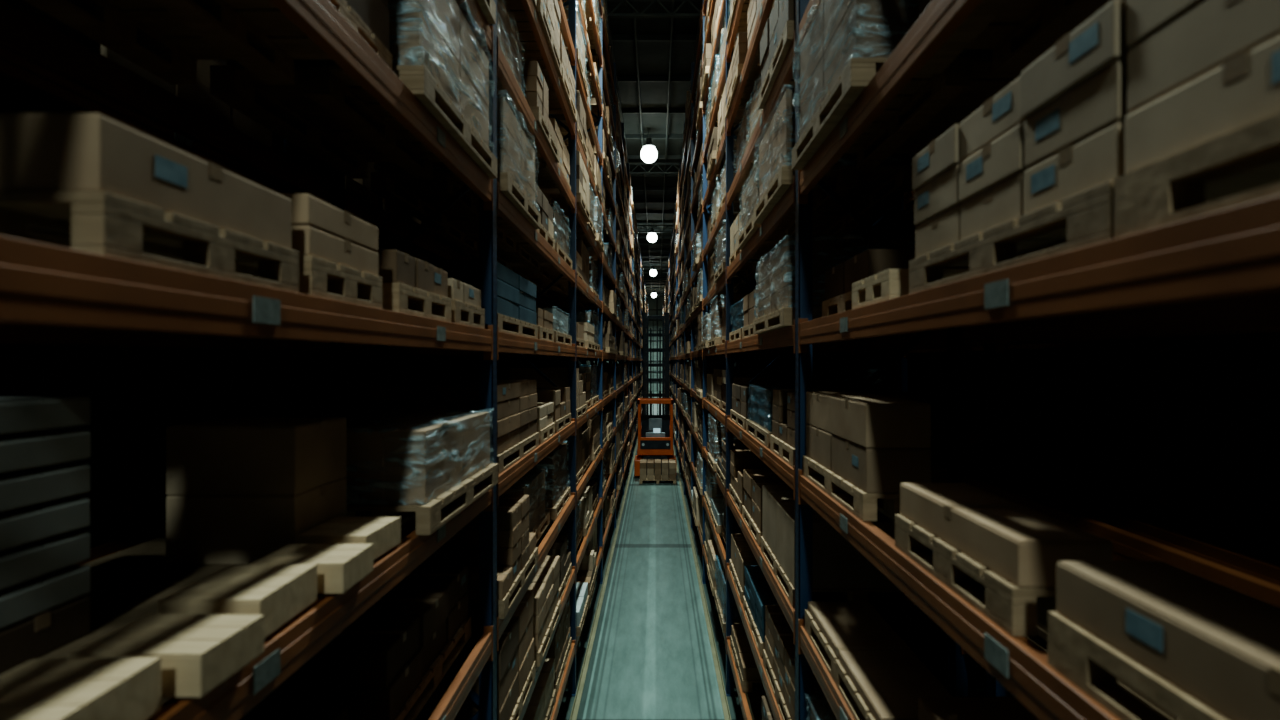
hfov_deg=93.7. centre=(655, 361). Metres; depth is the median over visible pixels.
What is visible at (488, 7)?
wooden pallet
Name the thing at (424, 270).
cardboard box
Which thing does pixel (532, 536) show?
cardboard box
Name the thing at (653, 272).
lamp
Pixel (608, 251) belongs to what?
stack
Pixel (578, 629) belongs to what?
wooden pallet
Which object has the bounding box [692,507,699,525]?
wooden pallet
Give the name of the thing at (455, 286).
cardboard box
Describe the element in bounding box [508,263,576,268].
cardboard box
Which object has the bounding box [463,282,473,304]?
cardboard box
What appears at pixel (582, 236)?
wooden pallet
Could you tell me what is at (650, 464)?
cardboard box
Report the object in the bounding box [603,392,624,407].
stack
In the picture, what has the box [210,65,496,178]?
wooden pallet
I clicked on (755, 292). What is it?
cardboard box
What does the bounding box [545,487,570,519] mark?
wooden pallet
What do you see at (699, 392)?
wooden pallet
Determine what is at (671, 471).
cardboard box
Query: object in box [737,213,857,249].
wooden pallet
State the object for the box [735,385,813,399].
cardboard box
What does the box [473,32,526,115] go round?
wooden pallet
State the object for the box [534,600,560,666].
wooden pallet
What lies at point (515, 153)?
stack
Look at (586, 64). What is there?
wooden pallet
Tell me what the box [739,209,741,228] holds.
cardboard box
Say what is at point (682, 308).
stack
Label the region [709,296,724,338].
stack
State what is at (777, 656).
cardboard box
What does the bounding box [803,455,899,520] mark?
wooden pallet
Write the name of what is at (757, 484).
cardboard box
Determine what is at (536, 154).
cardboard box
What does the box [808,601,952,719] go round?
cardboard box
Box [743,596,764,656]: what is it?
wooden pallet
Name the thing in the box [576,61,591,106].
stack
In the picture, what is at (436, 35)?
stack
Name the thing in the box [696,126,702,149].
wooden pallet
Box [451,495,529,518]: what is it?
cardboard box
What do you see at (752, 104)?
stack
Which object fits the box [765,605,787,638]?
cardboard box
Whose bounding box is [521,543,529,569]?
cardboard box
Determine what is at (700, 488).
wooden pallet
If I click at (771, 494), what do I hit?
cardboard box
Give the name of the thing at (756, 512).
cardboard box
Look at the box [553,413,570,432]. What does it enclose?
wooden pallet
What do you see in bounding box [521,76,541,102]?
cardboard box
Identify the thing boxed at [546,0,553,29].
cardboard box
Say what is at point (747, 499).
cardboard box
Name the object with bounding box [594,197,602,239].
stack
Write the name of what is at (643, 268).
trim
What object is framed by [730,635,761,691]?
wooden pallet
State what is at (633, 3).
pipe
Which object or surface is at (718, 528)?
wooden pallet
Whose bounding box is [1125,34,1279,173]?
cardboard box
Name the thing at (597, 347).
wooden pallet
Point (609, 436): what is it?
wooden pallet
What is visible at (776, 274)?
stack
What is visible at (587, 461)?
wooden pallet
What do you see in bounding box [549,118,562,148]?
cardboard box
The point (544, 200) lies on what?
cardboard box
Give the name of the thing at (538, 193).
cardboard box
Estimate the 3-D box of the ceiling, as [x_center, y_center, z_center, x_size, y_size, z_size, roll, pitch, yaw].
[0.000,-9.040,36.500,19.000,0.100,91.000,0,0,0]
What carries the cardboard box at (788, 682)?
on the cardboard box at (787, 699)
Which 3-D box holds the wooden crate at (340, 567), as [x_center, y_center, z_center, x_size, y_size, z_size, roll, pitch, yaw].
[-1.062,0.641,1.870,0.275,0.090,0.200,0,0,-1]
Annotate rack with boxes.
[0,0,647,719]
[0,48,619,564]
[663,0,1279,719]
[702,190,1279,696]
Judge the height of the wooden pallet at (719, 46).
0.115 m
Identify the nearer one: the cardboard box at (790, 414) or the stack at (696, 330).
the cardboard box at (790, 414)
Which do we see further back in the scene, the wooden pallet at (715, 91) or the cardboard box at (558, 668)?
the wooden pallet at (715, 91)
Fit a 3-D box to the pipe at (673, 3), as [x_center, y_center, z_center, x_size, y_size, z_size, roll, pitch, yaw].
[0.420,-8.785,36.500,0.080,0.080,90.800,0,0,0]
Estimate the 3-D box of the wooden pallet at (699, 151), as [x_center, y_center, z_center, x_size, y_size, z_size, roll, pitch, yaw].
[1.333,-4.665,13.681,0.850,0.115,1.020,0,0,0]
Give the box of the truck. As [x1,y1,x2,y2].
[634,313,676,481]
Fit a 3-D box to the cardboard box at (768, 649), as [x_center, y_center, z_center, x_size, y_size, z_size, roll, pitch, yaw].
[1.270,2.236,4.620,0.805,0.118,0.346,0,0,0]
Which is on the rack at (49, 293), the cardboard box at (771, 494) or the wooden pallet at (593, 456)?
the wooden pallet at (593, 456)
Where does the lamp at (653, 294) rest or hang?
hanging from the ceiling
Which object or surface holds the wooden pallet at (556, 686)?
on the rack at (49, 293)
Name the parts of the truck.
cab post, mast rail, mast rail, seat, panel, panel, lift chain, mast rail, mast rail, cab post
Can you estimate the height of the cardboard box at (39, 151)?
0.143 m
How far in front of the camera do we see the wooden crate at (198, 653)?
1.28 m
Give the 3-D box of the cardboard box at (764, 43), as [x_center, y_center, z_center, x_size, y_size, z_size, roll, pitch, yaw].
[1.215,-2.403,4.526,0.809,0.204,0.326,0,0,0]
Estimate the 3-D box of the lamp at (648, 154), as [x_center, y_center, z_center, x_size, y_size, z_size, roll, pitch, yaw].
[-0.270,-8.345,23.200,0.660,1.290,0.660,0,0,0]
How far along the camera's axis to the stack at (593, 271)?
9.86 m
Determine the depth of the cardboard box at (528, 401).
4.65 m
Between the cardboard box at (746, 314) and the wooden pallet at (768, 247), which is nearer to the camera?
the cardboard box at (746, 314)
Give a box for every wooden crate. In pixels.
[0,657,160,719]
[70,614,264,697]
[158,564,317,638]
[250,543,373,593]
[295,516,400,559]
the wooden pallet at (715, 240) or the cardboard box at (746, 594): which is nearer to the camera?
the cardboard box at (746, 594)
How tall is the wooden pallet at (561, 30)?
0.115 m
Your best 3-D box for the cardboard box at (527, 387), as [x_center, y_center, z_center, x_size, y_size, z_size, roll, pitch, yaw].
[-1.392,0.199,4.680,0.800,0.108,0.626,0,0,0]
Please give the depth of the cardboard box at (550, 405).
5.60 m
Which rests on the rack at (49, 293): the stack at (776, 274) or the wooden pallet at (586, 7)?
the wooden pallet at (586, 7)
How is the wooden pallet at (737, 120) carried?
on the rack at (1219, 270)
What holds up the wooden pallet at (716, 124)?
on the rack at (1219, 270)
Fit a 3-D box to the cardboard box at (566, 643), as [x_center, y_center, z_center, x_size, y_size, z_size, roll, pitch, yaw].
[-1.400,3.150,6.751,0.809,0.122,0.507,0,0,0]
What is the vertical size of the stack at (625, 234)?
0.619 m
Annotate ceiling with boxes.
[607,2,700,295]
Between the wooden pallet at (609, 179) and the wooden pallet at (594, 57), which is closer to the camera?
the wooden pallet at (594, 57)
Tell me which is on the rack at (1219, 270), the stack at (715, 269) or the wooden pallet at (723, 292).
the wooden pallet at (723, 292)
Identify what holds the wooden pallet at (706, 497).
on the rack at (1219, 270)
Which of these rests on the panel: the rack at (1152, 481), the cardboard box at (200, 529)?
the cardboard box at (200, 529)
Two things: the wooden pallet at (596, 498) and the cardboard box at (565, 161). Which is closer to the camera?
the cardboard box at (565, 161)
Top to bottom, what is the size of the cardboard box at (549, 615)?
0.144 m
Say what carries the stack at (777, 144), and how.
on the wooden pallet at (867, 192)
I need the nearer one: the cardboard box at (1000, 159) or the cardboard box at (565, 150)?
the cardboard box at (1000, 159)
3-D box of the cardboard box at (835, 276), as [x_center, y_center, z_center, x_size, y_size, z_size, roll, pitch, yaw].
[1.305,-0.427,3.225,0.704,0.168,0.343,0,0,0]
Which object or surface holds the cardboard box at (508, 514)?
on the cardboard box at (465, 538)
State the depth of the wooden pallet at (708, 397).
10.01 m
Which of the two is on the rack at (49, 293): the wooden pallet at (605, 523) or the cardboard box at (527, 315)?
the wooden pallet at (605, 523)
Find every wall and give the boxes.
[0,162,581,545]
[586,296,688,390]
[733,154,1279,563]
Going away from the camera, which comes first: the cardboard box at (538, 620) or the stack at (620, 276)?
the cardboard box at (538, 620)
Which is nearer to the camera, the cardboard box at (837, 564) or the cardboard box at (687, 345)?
the cardboard box at (837, 564)
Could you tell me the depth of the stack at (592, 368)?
9.86 m
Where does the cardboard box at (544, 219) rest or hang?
on the wooden pallet at (463, 233)
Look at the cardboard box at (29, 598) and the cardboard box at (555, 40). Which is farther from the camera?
the cardboard box at (555, 40)
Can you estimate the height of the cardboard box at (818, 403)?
0.186 m
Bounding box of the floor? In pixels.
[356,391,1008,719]
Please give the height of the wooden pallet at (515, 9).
0.115 m
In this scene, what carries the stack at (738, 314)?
on the wooden pallet
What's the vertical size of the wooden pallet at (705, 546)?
0.115 m
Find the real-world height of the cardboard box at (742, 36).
0.104 m
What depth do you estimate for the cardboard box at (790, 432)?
3.86 m
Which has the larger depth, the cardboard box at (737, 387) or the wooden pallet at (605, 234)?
the wooden pallet at (605, 234)
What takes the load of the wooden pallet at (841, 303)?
on the rack at (1219, 270)
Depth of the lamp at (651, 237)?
38.48 m
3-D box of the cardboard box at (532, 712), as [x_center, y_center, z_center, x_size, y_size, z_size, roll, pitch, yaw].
[-1.396,2.956,5.090,0.804,0.100,0.524,0,0,0]
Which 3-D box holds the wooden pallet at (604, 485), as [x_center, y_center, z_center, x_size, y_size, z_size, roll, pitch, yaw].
[-1.409,2.393,11.385,0.850,0.115,1.020,0,0,0]
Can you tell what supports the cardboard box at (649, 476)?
on the wooden pallet at (640, 481)
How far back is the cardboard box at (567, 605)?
6.74 m
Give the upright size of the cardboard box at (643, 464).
0.183 m
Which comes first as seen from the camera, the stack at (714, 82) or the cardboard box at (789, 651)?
the cardboard box at (789, 651)
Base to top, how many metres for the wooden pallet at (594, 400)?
0.115 m
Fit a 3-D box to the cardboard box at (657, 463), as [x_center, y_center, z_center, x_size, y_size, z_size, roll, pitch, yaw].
[0.060,3.380,19.730,0.217,0.183,0.370,0,0,0]
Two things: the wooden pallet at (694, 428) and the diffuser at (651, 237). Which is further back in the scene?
the diffuser at (651, 237)
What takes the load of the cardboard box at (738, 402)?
on the wooden pallet at (740, 420)
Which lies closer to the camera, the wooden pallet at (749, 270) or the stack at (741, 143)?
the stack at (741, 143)
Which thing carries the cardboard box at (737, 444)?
on the cardboard box at (723, 452)
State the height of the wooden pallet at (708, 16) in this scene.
0.115 m
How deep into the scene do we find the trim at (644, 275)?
62.06 m
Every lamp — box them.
[640,138,657,162]
[647,228,656,242]
[650,266,656,275]
[651,290,656,297]
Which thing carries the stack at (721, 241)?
on the wooden pallet at (749, 270)
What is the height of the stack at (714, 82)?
0.493 m
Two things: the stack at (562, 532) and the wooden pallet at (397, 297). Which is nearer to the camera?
the wooden pallet at (397, 297)
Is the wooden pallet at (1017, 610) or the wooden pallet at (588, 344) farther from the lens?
the wooden pallet at (588, 344)
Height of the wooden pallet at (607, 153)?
0.115 m
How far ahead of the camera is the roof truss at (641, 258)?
50.36 m
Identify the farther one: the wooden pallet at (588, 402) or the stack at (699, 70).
the stack at (699, 70)
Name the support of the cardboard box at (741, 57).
on the wooden pallet at (754, 75)
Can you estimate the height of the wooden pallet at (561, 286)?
0.115 m
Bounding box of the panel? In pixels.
[36,538,249,658]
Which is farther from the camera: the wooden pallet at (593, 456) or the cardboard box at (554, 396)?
the wooden pallet at (593, 456)
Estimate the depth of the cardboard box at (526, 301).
4.61 m
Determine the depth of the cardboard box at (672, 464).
19.54 m
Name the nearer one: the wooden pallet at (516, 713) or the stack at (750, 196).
the wooden pallet at (516, 713)
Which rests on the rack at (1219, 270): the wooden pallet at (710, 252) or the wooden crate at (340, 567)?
the wooden pallet at (710, 252)
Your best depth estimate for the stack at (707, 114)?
10.24 m
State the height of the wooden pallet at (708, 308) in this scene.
0.115 m
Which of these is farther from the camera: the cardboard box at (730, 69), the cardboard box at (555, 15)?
the cardboard box at (730, 69)
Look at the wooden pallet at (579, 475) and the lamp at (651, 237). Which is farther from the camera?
the lamp at (651, 237)
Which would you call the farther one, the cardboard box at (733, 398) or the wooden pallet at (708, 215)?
the wooden pallet at (708, 215)
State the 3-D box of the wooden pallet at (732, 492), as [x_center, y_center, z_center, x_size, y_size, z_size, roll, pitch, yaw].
[1.280,1.478,6.525,0.850,0.115,0.950,0,0,0]
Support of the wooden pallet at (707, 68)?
on the rack at (1219, 270)
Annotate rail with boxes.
[570,439,637,719]
[673,445,730,719]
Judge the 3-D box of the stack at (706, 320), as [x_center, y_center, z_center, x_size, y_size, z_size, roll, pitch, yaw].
[1.216,-0.570,10.099,0.852,0.453,1.061,0,0,0]
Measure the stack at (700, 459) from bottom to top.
0.536 m
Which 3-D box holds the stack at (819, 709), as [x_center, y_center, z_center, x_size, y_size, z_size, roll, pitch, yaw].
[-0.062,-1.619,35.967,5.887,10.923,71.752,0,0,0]
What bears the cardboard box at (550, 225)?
on the wooden pallet at (463, 233)
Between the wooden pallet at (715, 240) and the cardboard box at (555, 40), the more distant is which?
the wooden pallet at (715, 240)
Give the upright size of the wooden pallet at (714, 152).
0.115 m
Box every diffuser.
[640,146,657,162]
[647,233,656,242]
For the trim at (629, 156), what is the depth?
26.06 m
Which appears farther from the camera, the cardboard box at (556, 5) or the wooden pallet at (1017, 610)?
the cardboard box at (556, 5)
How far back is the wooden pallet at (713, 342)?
8.47 m
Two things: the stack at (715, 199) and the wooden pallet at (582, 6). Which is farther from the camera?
the stack at (715, 199)
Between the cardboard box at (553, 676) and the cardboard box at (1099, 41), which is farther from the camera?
the cardboard box at (553, 676)
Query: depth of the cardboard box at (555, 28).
5.70 m
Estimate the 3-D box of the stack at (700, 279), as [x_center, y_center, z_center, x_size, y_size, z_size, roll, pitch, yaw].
[1.222,-1.468,11.369,0.850,0.497,0.983,0,0,0]
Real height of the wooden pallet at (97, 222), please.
0.115 m
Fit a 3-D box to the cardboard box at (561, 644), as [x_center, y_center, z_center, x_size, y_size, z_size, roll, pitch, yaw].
[-1.404,3.026,6.230,0.800,0.122,0.514,0,0,0]
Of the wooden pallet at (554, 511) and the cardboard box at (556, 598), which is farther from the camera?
the wooden pallet at (554, 511)
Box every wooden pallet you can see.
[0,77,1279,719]
[0,191,298,292]
[24,0,391,83]
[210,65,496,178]
[234,256,381,308]
[347,463,497,534]
[371,172,540,228]
[382,283,450,321]
[394,616,471,719]
[433,218,554,251]
[451,300,484,328]
[458,0,495,23]
[469,547,537,618]
[470,242,571,270]
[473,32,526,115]
[497,313,537,338]
[497,432,538,473]
[502,0,561,76]
[503,326,553,341]
[508,265,582,284]
[510,661,535,719]
[515,107,558,162]
[522,331,571,345]
[529,278,589,294]
[530,512,549,543]
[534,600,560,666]
[535,156,570,196]
[537,422,554,443]
[540,68,576,121]
[541,288,598,301]
[543,193,589,221]
[544,689,555,719]
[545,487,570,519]
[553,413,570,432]
[554,637,570,695]
[557,120,586,157]
[559,563,571,599]
[560,24,566,46]
[562,0,586,30]
[563,216,595,238]
[563,303,609,311]
[566,48,587,96]
[567,467,582,486]
[576,91,589,127]
[576,233,603,251]
[576,308,616,316]
[576,338,584,347]
[576,404,586,418]
[576,530,581,550]
[576,595,588,635]
[578,610,587,643]
[579,511,593,536]
[582,455,589,472]
[584,0,590,16]
[585,50,590,72]
[585,340,594,349]
[586,14,601,53]
[586,399,590,408]
[587,68,601,102]
[587,104,607,130]
[587,153,594,181]
[588,566,596,598]
[588,583,594,609]
[589,178,601,201]
[590,395,598,405]
[590,445,600,460]
[592,55,603,88]
[592,494,597,510]
[594,152,608,174]
[595,128,612,151]
[595,343,599,350]
[597,480,605,493]
[603,7,608,44]
[603,44,608,70]
[603,175,612,192]
[603,229,613,242]
[603,510,609,527]
[605,189,611,206]
[606,149,614,169]
[606,347,612,352]
[607,429,612,440]
[608,461,614,473]
[609,498,615,513]
[611,132,620,151]
[639,475,675,483]
[687,166,696,183]
[688,131,696,149]
[690,307,709,314]
[691,422,696,431]
[692,258,709,270]
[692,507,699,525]
[693,301,712,311]
[695,148,700,166]
[696,102,707,128]
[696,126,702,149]
[696,295,725,305]
[696,389,702,397]
[696,477,702,494]
[697,198,711,218]
[698,41,702,68]
[698,433,707,444]
[699,214,709,230]
[699,246,716,259]
[699,522,702,540]
[701,66,714,100]
[701,341,707,348]
[704,16,710,45]
[704,121,717,148]
[704,491,710,512]
[704,541,707,559]
[706,393,712,402]
[707,150,735,179]
[707,286,756,298]
[707,452,716,470]
[707,564,716,595]
[708,0,715,15]
[708,88,722,125]
[708,338,720,347]
[709,176,721,199]
[710,213,738,233]
[710,231,720,249]
[710,508,722,533]
[712,276,757,291]
[713,396,721,408]
[714,28,724,69]
[714,262,760,282]
[714,590,742,632]
[716,464,725,487]
[717,45,734,93]
[717,117,743,154]
[718,189,744,216]
[721,336,725,343]
[722,10,725,27]
[722,401,725,411]
[722,528,725,543]
[725,64,761,117]
[726,0,749,41]
[729,240,775,265]
[729,328,741,341]
[729,484,743,513]
[729,559,743,602]
[730,409,747,429]
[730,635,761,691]
[736,154,758,193]
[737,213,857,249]
[742,323,757,338]
[742,505,761,545]
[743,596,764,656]
[745,103,779,160]
[746,0,774,68]
[746,419,771,447]
[753,307,821,333]
[754,166,911,223]
[759,20,794,108]
[761,536,914,606]
[763,649,791,719]
[770,435,794,466]
[792,58,1021,169]
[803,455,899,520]
[805,609,874,719]
[822,291,851,316]
[852,269,969,308]
[895,514,1055,635]
[909,181,1214,293]
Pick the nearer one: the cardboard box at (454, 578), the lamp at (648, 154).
the cardboard box at (454, 578)
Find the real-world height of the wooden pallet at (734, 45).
0.115 m
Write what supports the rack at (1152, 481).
on the floor
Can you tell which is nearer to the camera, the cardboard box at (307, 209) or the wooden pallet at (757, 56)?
the cardboard box at (307, 209)
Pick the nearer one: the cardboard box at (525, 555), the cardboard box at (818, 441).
the cardboard box at (818, 441)
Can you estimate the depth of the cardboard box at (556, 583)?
5.70 m
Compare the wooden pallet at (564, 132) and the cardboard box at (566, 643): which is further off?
the wooden pallet at (564, 132)
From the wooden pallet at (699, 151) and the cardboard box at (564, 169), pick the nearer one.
the cardboard box at (564, 169)
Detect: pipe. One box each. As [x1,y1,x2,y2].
[632,2,651,292]
[659,2,674,293]
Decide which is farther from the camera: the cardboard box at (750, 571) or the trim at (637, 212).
the trim at (637, 212)
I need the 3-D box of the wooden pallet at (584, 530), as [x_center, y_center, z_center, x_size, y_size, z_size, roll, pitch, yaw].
[-1.406,2.393,8.924,0.850,0.115,1.000,0,0,0]
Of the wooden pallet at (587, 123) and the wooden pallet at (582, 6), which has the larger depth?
the wooden pallet at (587, 123)
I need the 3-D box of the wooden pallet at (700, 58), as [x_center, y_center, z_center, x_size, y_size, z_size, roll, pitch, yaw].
[1.304,-6.417,12.521,0.850,0.115,1.000,0,0,0]
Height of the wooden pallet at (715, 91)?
0.115 m
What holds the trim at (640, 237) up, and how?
attached to the ceiling
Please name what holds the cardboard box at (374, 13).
on the wooden pallet at (166, 39)
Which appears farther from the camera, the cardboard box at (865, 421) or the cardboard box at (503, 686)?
the cardboard box at (503, 686)
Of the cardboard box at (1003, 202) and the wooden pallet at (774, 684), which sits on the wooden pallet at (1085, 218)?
the cardboard box at (1003, 202)
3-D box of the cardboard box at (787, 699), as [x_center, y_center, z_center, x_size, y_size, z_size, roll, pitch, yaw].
[1.270,2.236,3.900,0.803,0.118,0.344,0,0,0]
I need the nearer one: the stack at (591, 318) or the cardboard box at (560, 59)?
the cardboard box at (560, 59)
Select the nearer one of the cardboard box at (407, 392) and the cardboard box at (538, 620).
the cardboard box at (407, 392)
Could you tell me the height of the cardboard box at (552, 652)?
0.122 m
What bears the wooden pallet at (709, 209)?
on the rack at (1219, 270)
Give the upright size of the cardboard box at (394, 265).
0.128 m
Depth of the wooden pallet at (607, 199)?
13.71 m
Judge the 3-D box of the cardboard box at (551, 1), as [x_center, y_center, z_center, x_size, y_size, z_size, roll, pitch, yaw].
[-1.343,-3.257,5.371,0.804,0.129,0.353,0,0,0]
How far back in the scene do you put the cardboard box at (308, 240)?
1.83 m
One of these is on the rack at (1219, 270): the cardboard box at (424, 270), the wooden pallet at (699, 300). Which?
the wooden pallet at (699, 300)
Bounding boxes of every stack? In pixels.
[220,0,494,147]
[345,409,490,504]
[374,94,539,209]
[463,0,525,95]
[474,467,548,532]
[534,441,569,506]
[539,187,891,719]
[540,308,567,334]
[540,364,597,397]
[542,502,580,551]
[550,204,570,256]
[558,310,599,343]
[563,2,586,77]
[563,183,595,227]
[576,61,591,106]
[580,455,605,489]
[586,242,612,272]
[589,256,597,291]
[592,0,600,34]
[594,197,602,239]
[603,0,607,30]
[603,209,613,235]
[603,363,626,369]
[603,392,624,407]
[609,83,613,114]
[616,149,619,174]
[616,202,619,219]
[616,296,619,317]
[618,273,624,290]
[624,233,628,249]
[624,309,628,324]
[680,306,683,323]
[680,336,690,351]
[681,392,683,405]
[683,393,696,412]
[684,269,688,286]
[687,295,702,312]
[692,235,709,260]
[694,326,697,346]
[696,60,701,94]
[697,270,707,296]
[697,452,702,487]
[698,174,707,208]
[698,410,725,426]
[700,219,716,249]
[701,314,710,340]
[705,87,717,134]
[705,463,722,504]
[708,415,738,461]
[709,55,719,109]
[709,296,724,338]
[711,180,739,221]
[713,246,716,272]
[715,223,760,269]
[715,555,741,621]
[719,24,737,70]
[719,157,745,204]
[727,0,732,21]
[730,301,743,331]
[733,108,748,172]
[739,164,846,230]
[746,76,782,140]
[748,383,872,431]
[754,90,910,200]
[755,233,914,317]
[793,0,992,136]
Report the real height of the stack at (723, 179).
0.448 m
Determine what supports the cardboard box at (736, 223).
on the cardboard box at (737, 235)
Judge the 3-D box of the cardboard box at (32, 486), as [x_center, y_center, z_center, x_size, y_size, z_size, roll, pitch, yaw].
[-1.600,0.293,1.400,0.340,0.071,0.240,0,0,0]
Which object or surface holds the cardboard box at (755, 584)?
on the cardboard box
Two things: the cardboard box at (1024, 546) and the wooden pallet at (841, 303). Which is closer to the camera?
the cardboard box at (1024, 546)
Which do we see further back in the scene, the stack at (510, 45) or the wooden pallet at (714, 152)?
the wooden pallet at (714, 152)
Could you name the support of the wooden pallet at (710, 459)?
on the rack at (1219, 270)
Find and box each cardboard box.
[0,113,291,248]
[0,397,90,434]
[0,430,90,473]
[0,464,90,511]
[0,498,89,550]
[0,531,90,589]
[0,565,90,628]
[0,595,90,674]
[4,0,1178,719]
[166,417,346,494]
[166,477,346,563]
[280,193,377,250]
[292,225,377,275]
[346,0,388,49]
[368,382,519,402]
[368,397,519,419]
[368,412,519,437]
[376,249,415,286]
[393,565,467,611]
[398,503,520,528]
[401,520,521,547]
[415,258,433,292]
[415,671,518,719]
[419,619,445,676]
[420,538,520,565]
[421,646,517,711]
[423,260,518,288]
[426,380,535,395]
[434,266,447,297]
[441,618,518,680]
[447,202,540,217]
[448,278,462,301]
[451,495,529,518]
[454,278,518,304]
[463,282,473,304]
[467,567,512,598]
[468,554,520,581]
[469,590,533,641]
[473,287,480,307]
[497,296,518,318]
[497,428,519,454]
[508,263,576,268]
[518,275,536,297]
[518,305,536,324]
[518,615,532,668]
[518,638,533,695]
[519,290,535,311]
[519,393,536,411]
[519,419,536,440]
[520,406,536,426]
[521,61,542,88]
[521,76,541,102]
[521,511,528,533]
[521,527,528,552]
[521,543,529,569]
[523,92,541,111]
[523,688,543,719]
[527,583,545,615]
[529,533,535,555]
[531,568,552,596]
[533,600,545,633]
[533,618,545,651]
[535,153,562,168]
[535,182,541,207]
[535,658,554,697]
[536,390,560,405]
[537,402,553,414]
[537,405,546,418]
[537,416,546,429]
[537,701,543,719]
[540,59,568,85]
[540,556,559,582]
[541,192,547,216]
[541,209,547,230]
[544,669,554,709]
[544,683,553,718]
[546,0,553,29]
[546,9,553,38]
[546,412,552,425]
[546,584,553,614]
[546,602,552,630]
[546,627,562,657]
[548,203,552,222]
[548,218,553,237]
[549,0,553,14]
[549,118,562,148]
[550,614,563,646]
[553,404,559,420]
[553,571,559,596]
[553,587,558,612]
[554,0,560,23]
[554,7,559,36]
[554,21,559,49]
[554,34,559,57]
[554,648,563,683]
[555,637,562,669]
[556,135,562,159]
[560,31,568,64]
[560,41,568,71]
[560,50,569,82]
[560,402,565,417]
[562,595,569,619]
[563,140,569,164]
[563,151,569,175]
[563,164,568,181]
[563,606,569,634]
[563,618,569,645]
[563,627,570,655]
[569,61,574,86]
[569,69,574,94]
[569,82,574,102]
[576,583,587,606]
[576,597,583,626]
[579,373,585,382]
[604,461,607,476]
[640,461,646,468]
[640,467,646,473]
[640,473,646,479]
[647,461,653,468]
[647,469,653,473]
[647,474,653,479]
[655,461,660,468]
[655,469,660,473]
[655,474,660,479]
[662,461,668,468]
[662,469,668,473]
[662,474,668,479]
[669,461,675,468]
[669,469,675,473]
[669,474,675,479]
[685,341,690,348]
[717,457,721,468]
[721,456,725,469]
[721,464,725,478]
[722,440,749,452]
[722,449,725,459]
[726,61,731,89]
[726,71,732,98]
[731,533,746,565]
[732,32,747,67]
[732,43,747,76]
[732,53,759,82]
[732,383,794,396]
[732,396,735,410]
[734,214,738,235]
[734,230,738,249]
[734,542,751,575]
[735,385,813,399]
[736,398,741,414]
[738,552,758,590]
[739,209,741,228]
[741,386,750,402]
[741,401,750,417]
[743,294,748,311]
[743,469,823,497]
[744,310,748,326]
[744,489,751,516]
[744,565,764,584]
[744,586,749,608]
[745,577,749,593]
[745,683,764,696]
[747,0,753,24]
[747,0,756,40]
[747,692,766,719]
[748,15,755,47]
[749,291,752,309]
[749,307,753,324]
[749,578,771,599]
[749,589,755,612]
[750,601,755,623]
[752,479,786,509]
[752,498,761,531]
[753,287,757,306]
[754,305,757,319]
[755,591,846,617]
[756,0,761,19]
[756,605,765,629]
[756,616,765,641]
[760,18,768,66]
[761,48,768,86]
[762,485,882,556]
[762,696,773,719]
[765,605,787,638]
[765,621,773,653]
[765,635,773,670]
[769,0,778,43]
[769,22,777,65]
[772,420,786,437]
[773,389,891,405]
[773,404,788,421]
[774,624,794,663]
[774,642,784,678]
[774,657,784,696]
[776,501,898,588]
[778,0,794,42]
[779,0,783,14]
[779,423,787,442]
[784,666,826,707]
[784,684,794,719]
[785,647,820,692]
[787,392,922,411]
[787,410,794,429]
[787,427,794,447]
[806,391,878,432]
[806,424,831,469]
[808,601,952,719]
[825,262,844,299]
[831,396,930,447]
[831,434,930,492]
[845,249,968,292]
[900,483,1112,586]
[912,124,960,190]
[914,164,962,225]
[915,204,960,257]
[919,0,931,16]
[959,122,1026,201]
[960,76,1025,160]
[960,171,1023,239]
[1020,0,1130,118]
[1024,59,1129,167]
[1024,121,1124,214]
[1056,561,1279,719]
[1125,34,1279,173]
[1126,0,1202,47]
[1127,0,1279,111]
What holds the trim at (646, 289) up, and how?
attached to the ceiling
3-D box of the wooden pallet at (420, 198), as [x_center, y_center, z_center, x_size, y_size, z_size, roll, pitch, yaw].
[-1.345,-1.121,4.260,0.850,0.115,1.076,0,0,0]
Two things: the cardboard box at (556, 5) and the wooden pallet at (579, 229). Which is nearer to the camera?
the cardboard box at (556, 5)
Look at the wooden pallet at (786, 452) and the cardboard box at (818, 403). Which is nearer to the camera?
the cardboard box at (818, 403)
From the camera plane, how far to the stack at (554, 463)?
6.19 m
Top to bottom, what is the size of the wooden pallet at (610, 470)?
0.115 m
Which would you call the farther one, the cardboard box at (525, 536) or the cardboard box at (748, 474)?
the cardboard box at (748, 474)
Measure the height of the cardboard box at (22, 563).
0.071 m
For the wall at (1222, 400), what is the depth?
11.94 m
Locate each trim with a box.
[605,2,645,286]
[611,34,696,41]
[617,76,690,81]
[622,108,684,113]
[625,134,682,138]
[628,155,681,158]
[631,174,677,175]
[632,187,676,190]
[634,200,675,202]
[636,211,673,213]
[637,220,672,222]
[638,229,671,230]
[639,236,671,238]
[640,243,669,244]
[641,249,669,250]
[641,254,668,255]
[642,259,667,260]
[643,264,667,265]
[643,268,667,269]
[644,275,666,276]
[645,281,665,282]
[645,284,664,285]
[646,289,664,290]
[656,299,657,390]
[671,2,702,238]
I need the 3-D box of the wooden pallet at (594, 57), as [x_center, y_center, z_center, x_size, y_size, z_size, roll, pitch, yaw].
[-1.416,-5.500,11.420,0.850,0.115,1.089,0,0,0]
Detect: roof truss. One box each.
[605,0,702,17]
[626,163,678,173]
[637,225,672,232]
[641,258,667,263]
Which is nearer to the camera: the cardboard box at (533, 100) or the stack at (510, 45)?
the stack at (510, 45)

